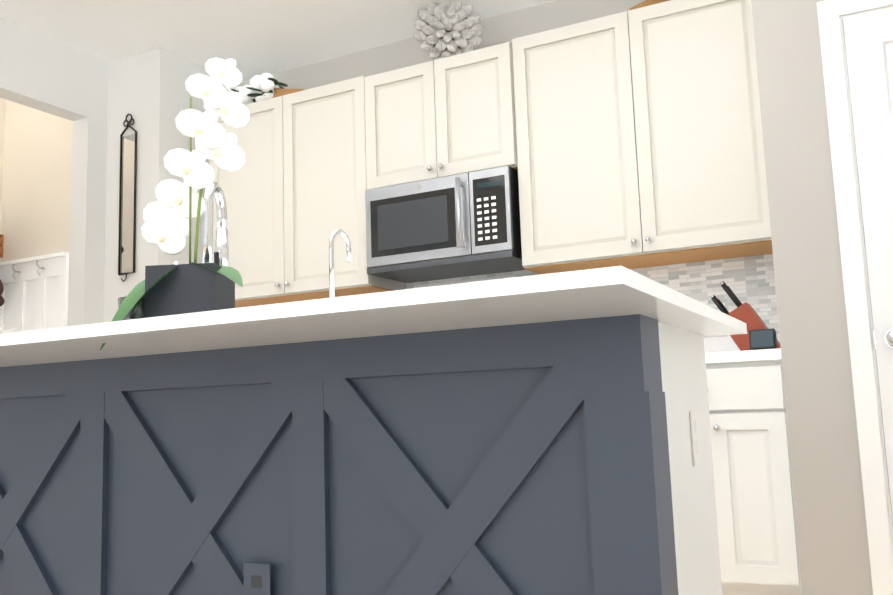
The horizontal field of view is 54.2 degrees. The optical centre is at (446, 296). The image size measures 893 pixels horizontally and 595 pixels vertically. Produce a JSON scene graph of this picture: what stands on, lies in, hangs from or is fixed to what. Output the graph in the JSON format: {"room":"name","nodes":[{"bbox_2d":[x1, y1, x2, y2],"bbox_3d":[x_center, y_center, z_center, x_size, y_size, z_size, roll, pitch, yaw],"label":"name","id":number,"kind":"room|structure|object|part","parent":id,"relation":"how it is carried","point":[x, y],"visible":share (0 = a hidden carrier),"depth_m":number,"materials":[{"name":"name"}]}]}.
{"room":"kitchen","nodes":[
{"label":"kitchen","id":0,"kind":"room"},
{"bbox_2d":[0,97,4,233],"bbox_3d":[-2.705,0.081,4.682,0.120,2.745,1.422,-6,-9,27],"label":"wall","id":1,"kind":"structure","parent":0,"point":[2,113],"depth_m":5.02,"materials":[{"name":"beige paint"}]},
{"bbox_2d":[0,225,4,305],"bbox_3d":[-2.566,-0.063,4.617,0.217,0.873,0.495,-6,-9,27],"label":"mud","id":2,"kind":"object","parent":1,"relation":"attached to","point":[2,300],"visible":1,"depth_m":4.80,"materials":[{"name":"brown wood"}]},
{"bbox_2d":[0,225,3,269],"bbox_3d":[-2.602,-0.279,4.667,0.140,0.232,0.410,-6,-9,27],"label":"shelf","id":3,"kind":"object","parent":2,"relation":"attached to","point":[1,235],"depth_m":4.81,"materials":[{"name":"brown wood"}]},
{"bbox_2d":[0,99,72,326],"bbox_3d":[-2.238,0.084,4.825,0.576,2.745,0.120,-6,-9,27],"label":"wall","id":4,"kind":"structure","parent":0,"point":[36,192],"depth_m":4.87,"materials":[{"name":"beige paint"}]},
{"bbox_2d":[0,252,68,333],"bbox_3d":[-2.264,0.612,4.669,0.572,1.660,0.068,-6,-9,27],"label":"trim panel","id":5,"kind":"object","parent":4,"relation":"attached to","point":[34,295],"visible":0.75,"depth_m":4.75,"materials":[{"name":"white wood"}]},
{"bbox_2d":[0,17,107,325],"bbox_3d":[-2.138,0.006,4.272,0.120,2.745,1.033,-6,-9,27],"label":"wall","id":6,"kind":"structure","parent":0,"point":[87,231],"depth_m":4.65,"materials":[{"name":"grey paint"}]},
{"bbox_2d":[104,47,237,321],"bbox_3d":[-1.500,0.074,4.934,0.394,2.745,0.739,-6,-9,27],"label":"wall","id":7,"kind":"structure","parent":0,"point":[149,92],"depth_m":4.72,"materials":[{"name":"grey paint"}]},
{"bbox_2d":[118,114,136,281],"bbox_3d":[-1.718,-0.533,4.671,0.122,0.930,0.048,-6,-9,27],"label":"mirror","id":8,"kind":"object","parent":7,"relation":"attached to","point":[127,231],"visible":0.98,"depth_m":4.68,"materials":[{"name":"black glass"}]},
{"bbox_2d":[0,0,554,81],"bbox_3d":[-2.075,-1.801,1.526,8.000,0.100,8.400,-6,-9,27],"label":"ceiling","id":9,"kind":"structure","parent":0,"point":[252,38],"depth_m":4.47,"materials":[{"name":"white paint"}]},
{"bbox_2d":[238,0,644,288],"bbox_3d":[0.155,-0.051,4.428,3.020,2.745,0.120,-6,-9,27],"label":"wall","id":10,"kind":"structure","parent":0,"point":[507,27],"depth_m":4.60,"materials":[{"name":"grey paint"}]},
{"bbox_2d":[209,77,420,307],"bbox_3d":[-0.744,-0.524,4.682,1.093,1.070,0.359,-6,-9,27],"label":"upper cabinet","id":11,"kind":"object","parent":10,"relation":"attached to","point":[296,184],"depth_m":4.52,"materials":[{"name":"white paint"}]},
{"bbox_2d":[357,57,452,191],"bbox_3d":[-0.114,-0.815,4.362,0.489,0.590,0.398,-6,-9,27],"label":"upper cabinet","id":12,"kind":"object","parent":10,"relation":"attached to","point":[403,113],"depth_m":4.25,"materials":[{"name":"white paint"}]},
{"bbox_2d":[361,152,508,283],"bbox_3d":[-0.051,-0.352,4.273,0.561,0.484,0.399,-6,-9,27],"label":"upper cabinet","id":13,"kind":"object","parent":10,"relation":"attached to","point":[417,219],"depth_m":4.12,"materials":[{"name":"silver metal"}]},
{"bbox_2d":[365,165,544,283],"bbox_3d":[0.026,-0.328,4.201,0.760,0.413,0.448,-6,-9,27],"label":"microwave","id":14,"kind":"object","parent":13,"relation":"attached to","point":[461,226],"depth_m":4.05,"materials":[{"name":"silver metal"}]},
{"bbox_2d":[449,39,516,167],"bbox_3d":[0.224,-0.850,4.187,0.338,0.590,0.398,-6,-9,27],"label":"upper cabinet","id":15,"kind":"object","parent":10,"relation":"attached to","point":[480,80],"depth_m":4.05,"materials":[{"name":"white paint"}]},
{"bbox_2d":[469,144,516,271],"bbox_3d":[0.285,-0.387,4.100,0.199,0.484,0.399,-6,-9,27],"label":"control panel","id":16,"kind":"object","parent":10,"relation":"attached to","point":[490,174],"depth_m":3.92,"materials":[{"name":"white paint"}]},
{"bbox_2d":[501,0,772,275],"bbox_3d":[0.848,-0.688,3.862,1.156,1.070,0.359,-6,-9,27],"label":"upper cabinet","id":17,"kind":"object","parent":10,"relation":"attached to","point":[631,140],"depth_m":3.70,"materials":[{"name":"white paint"}]},
{"bbox_2d":[225,0,669,104],"bbox_3d":[-0.008,-1.303,4.275,2.939,0.345,0.221,-6,-9,27],"label":"decorations","id":18,"kind":"object","parent":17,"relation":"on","point":[445,29],"visible":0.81,"depth_m":4.27,"materials":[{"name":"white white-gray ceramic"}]},
{"bbox_3d":[-1.046,-1.131,4.811,0.582,0.184,0.206,-6,-9,27],"label":"bouquet shelf","id":19,"kind":"part","parent":18,"relation":"part of","materials":[{"name":"white plant"}]},
{"bbox_3d":[0.010,-1.304,4.273,0.301,0.345,0.182,-6,-9,27],"label":"medallion flower shelf","id":20,"kind":"part","parent":18,"relation":"part of","materials":[{"name":"grey ceramic"}]},
{"bbox_2d":[704,332,779,351],"bbox_3d":[0.135,0.336,4.311,3.016,0.100,0.020,-6,-9,27],"label":"backsplash","id":21,"kind":"structure","parent":10,"relation":"attached to","point":[711,343],"depth_m":3.76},
{"bbox_2d":[751,0,892,594],"bbox_3d":[1.860,-0.280,3.153,1.203,2.745,0.827,-6,-9,27],"label":"wall","id":22,"kind":"structure","parent":0,"point":[831,526],"depth_m":2.97,"materials":[{"name":"grey paint"}]},
{"bbox_2d":[817,0,892,594],"bbox_3d":[1.744,-0.020,2.703,0.929,2.117,0.016,-6,-9,27],"label":"door frame","id":23,"kind":"structure","parent":22,"relation":"attached to","point":[832,14],"depth_m":2.90,"materials":[{"name":"white"}]},
{"bbox_2d":[843,8,892,518],"bbox_3d":[1.734,0.008,2.666,0.790,2.029,0.084,-6,-9,27],"label":"pantry door","id":24,"kind":"structure","parent":22,"relation":"in","point":[869,43],"depth_m":2.91,"materials":[{"name":"white wood"}]},
{"bbox_3d":[1.732,0.001,2.663,0.790,2.016,0.075,-6,-9,27],"label":"pantry door hardware","id":25,"kind":"part","parent":24,"relation":"part of","materials":[{"name":"silver metal"}]},
{"bbox_3d":[-1.979,1.017,1.147,8.000,0.100,8.400,-6,-9,27],"label":"floor","id":26,"kind":"structure","parent":0,"visible":0},
{"bbox_2d":[0,314,721,594],"bbox_3d":[-0.425,0.612,2.303,2.165,0.905,0.682,-6,-9,27],"label":"kitchen island","id":27,"kind":"object","parent":26,"relation":"on","point":[176,428],"depth_m":1.85,"materials":[{"name":"blue paint"}]},
{"bbox_2d":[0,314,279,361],"bbox_3d":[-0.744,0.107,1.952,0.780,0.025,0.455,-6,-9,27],"label":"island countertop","id":28,"kind":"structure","parent":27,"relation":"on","point":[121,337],"depth_m":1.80,"materials":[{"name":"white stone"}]},
{"bbox_2d":[99,58,250,350],"bbox_3d":[-0.578,-0.212,1.946,0.353,0.674,0.334,-6,-9,27],"label":"orchid","id":29,"kind":"object","parent":28,"relation":"on","point":[193,287],"depth_m":1.96,"materials":[{"name":"white plant"}]},
{"bbox_2d":[145,250,241,309],"bbox_3d":[-0.553,-0.020,2.000,0.191,0.225,0.278,-6,-9,27],"label":"planter","id":30,"kind":"object","parent":28,"relation":"on","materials":[{"name":"black ceramic"}]},
{"bbox_2d":[164,266,746,341],"bbox_3d":[0.113,0.063,1.846,0.841,0.025,1.055,-6,-9,27],"label":"island countertop","id":31,"kind":"structure","parent":27,"relation":"on","point":[607,292],"depth_m":1.46,"materials":[{"name":"white stone"}]},
{"bbox_2d":[329,229,351,293],"bbox_3d":[-0.230,-0.039,1.956,0.057,0.231,0.092,-6,-9,27],"label":"faucet","id":32,"kind":"object","parent":31,"relation":"on","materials":[{"name":"silver metal"}]},
{"bbox_2d":[705,356,801,594],"bbox_3d":[1.072,0.722,3.427,0.620,0.885,0.627,-6,-9,27],"label":"base cabinet","id":33,"kind":"object","parent":26,"relation":"on","point":[757,536],"depth_m":3.08,"materials":[{"name":"white paint"}]},
{"bbox_2d":[705,348,780,359],"bbox_3d":[0.841,0.286,3.593,1.101,0.040,0.638,-6,-9,27],"label":"countertop","id":34,"kind":"structure","parent":33,"relation":"on","point":[763,352],"depth_m":3.13,"materials":[{"name":"white stone"}]},
{"bbox_2d":[711,281,780,350],"bbox_3d":[1.179,0.081,3.421,0.263,0.296,0.110,-6,-9,27],"label":"knife block","id":35,"kind":"object","parent":34,"relation":"on","point":[746,313],"visible":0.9,"depth_m":3.38,"materials":[{"name":"brown wood"}]},
{"bbox_2d":[749,328,776,349],"bbox_3d":[1.149,0.161,3.169,0.090,0.080,0.054,-6,-9,27],"label":"smart display","id":36,"kind":"object","parent":34,"relation":"on","point":[759,339],"visible":0.83,"depth_m":3.15,"materials":[{"name":"black plastic"}]}
]}

